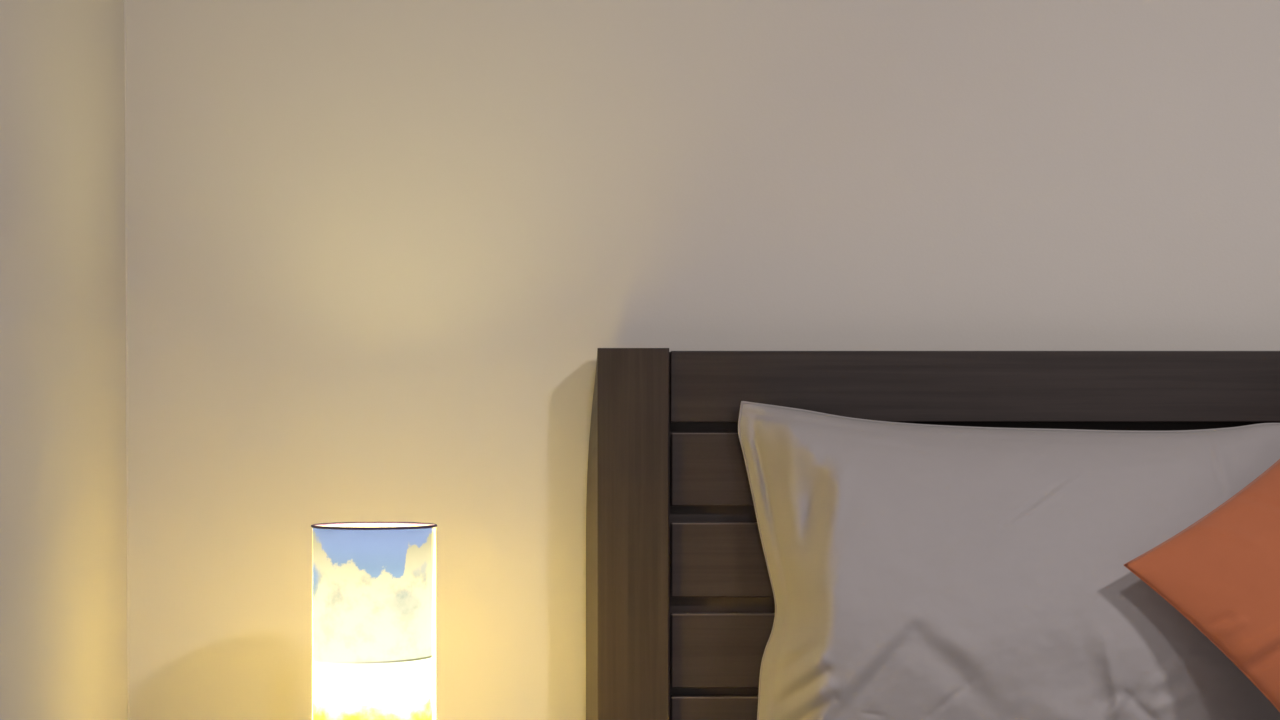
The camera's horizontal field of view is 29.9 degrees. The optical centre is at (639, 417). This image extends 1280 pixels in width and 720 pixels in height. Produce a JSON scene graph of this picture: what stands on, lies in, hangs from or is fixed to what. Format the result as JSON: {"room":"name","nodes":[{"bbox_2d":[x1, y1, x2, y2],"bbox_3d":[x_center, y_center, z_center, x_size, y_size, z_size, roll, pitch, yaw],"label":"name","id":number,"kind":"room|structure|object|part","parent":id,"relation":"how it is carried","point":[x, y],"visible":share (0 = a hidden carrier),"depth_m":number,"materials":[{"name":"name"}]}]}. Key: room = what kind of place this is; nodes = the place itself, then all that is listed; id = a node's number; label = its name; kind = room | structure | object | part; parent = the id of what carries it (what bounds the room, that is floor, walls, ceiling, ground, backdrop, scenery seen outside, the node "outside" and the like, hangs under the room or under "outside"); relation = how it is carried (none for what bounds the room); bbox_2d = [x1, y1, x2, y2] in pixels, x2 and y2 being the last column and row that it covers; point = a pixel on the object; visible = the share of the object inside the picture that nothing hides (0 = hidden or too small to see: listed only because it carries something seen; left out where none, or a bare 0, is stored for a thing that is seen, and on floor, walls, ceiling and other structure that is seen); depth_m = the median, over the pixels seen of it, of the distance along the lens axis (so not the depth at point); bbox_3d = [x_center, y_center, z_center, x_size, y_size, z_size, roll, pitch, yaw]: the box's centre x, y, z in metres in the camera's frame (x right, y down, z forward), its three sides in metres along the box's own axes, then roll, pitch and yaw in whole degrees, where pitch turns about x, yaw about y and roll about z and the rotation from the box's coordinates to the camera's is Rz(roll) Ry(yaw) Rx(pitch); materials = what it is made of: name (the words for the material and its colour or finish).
{"room":"bedroom","nodes":[
{"label":"bedroom","id":0,"kind":"room"},
{"bbox_2d":[0,0,127,719],"bbox_3d":[-0.651,-0.275,0.720,0.105,2.550,4.200,0,0,0],"label":"wall","id":1,"kind":"structure","parent":0,"point":[63,458],"depth_m":2.50,"materials":[{"name":"paint"}]},
{"bbox_2d":[126,0,1279,719],"bbox_3d":[1.248,-0.275,2.870,3.904,2.550,0.100,0,0,0],"label":"wall","id":2,"kind":"structure","parent":0,"point":[382,255],"depth_m":2.82,"materials":[{"name":"paint"}]},
{"bbox_2d":[124,0,129,719],"bbox_3d":[-0.605,-0.275,2.820,0.017,2.550,0.005,0,0,0],"label":"trim","id":3,"kind":"structure","parent":2,"relation":"attached to","point":[124,0],"depth_m":2.82,"materials":[{"name":"paint"}]},
{"bbox_3d":[1.248,1.050,0.770,3.904,0.100,4.300,0,0,0],"label":"floor","id":4,"kind":"structure","parent":0,"visible":0},
{"bbox_2d":[586,348,1279,719],"bbox_3d":[0.782,0.460,1.745,1.689,1.080,2.110,0,0,0],"label":"bed","id":5,"kind":"object","parent":4,"relation":"on","point":[680,603],"visible":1,"depth_m":2.74,"materials":[{"name":"brown wood"}]},
{"bbox_3d":[-0.015,0.460,2.768,0.096,1.080,0.065,0,0,0],"label":"headboard post","id":6,"kind":"part","parent":5,"relation":"part of","materials":[{"name":"brown wood"}]},
{"bbox_3d":[0.782,-0.036,2.766,1.494,0.081,0.048,0,0,0],"label":"rail","id":7,"kind":"part","parent":5,"relation":"part of","materials":[{"name":"brown wood"}]},
{"bbox_3d":[0.782,0.602,1.748,1.560,0.234,1.957,0,0,0],"label":"mattress","id":8,"kind":"object","parent":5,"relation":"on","visible":0},
{"bbox_2d":[738,401,1279,719],"bbox_3d":[0.453,0.244,2.638,0.683,0.526,0.198,0,0,0],"label":"pillow","id":9,"kind":"object","parent":8,"relation":"on","point":[916,571],"visible":0.89,"depth_m":2.58,"materials":[{"name":"grey fabric"}]},
{"bbox_2d":[1124,459,1279,711],"bbox_3d":[0.809,0.192,2.543,0.577,0.568,0.184,0,0,-22],"label":"cushion","id":10,"kind":"object","parent":8,"relation":"on","point":[1221,572],"visible":1,"depth_m":2.50,"materials":[{"name":"orange fabric"}]},
{"bbox_3d":[-0.326,0.750,2.599,0.485,0.500,0.403,0,0,0],"label":"bedside table","id":11,"kind":"object","parent":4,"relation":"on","visible":0},
{"bbox_2d":[311,522,436,719],"bbox_3d":[-0.285,0.307,2.570,0.134,0.386,0.134,0,0,0],"label":"table lamp","id":12,"kind":"object","parent":11,"relation":"on","point":[374,583],"visible":1,"depth_m":2.51,"materials":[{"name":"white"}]}
]}

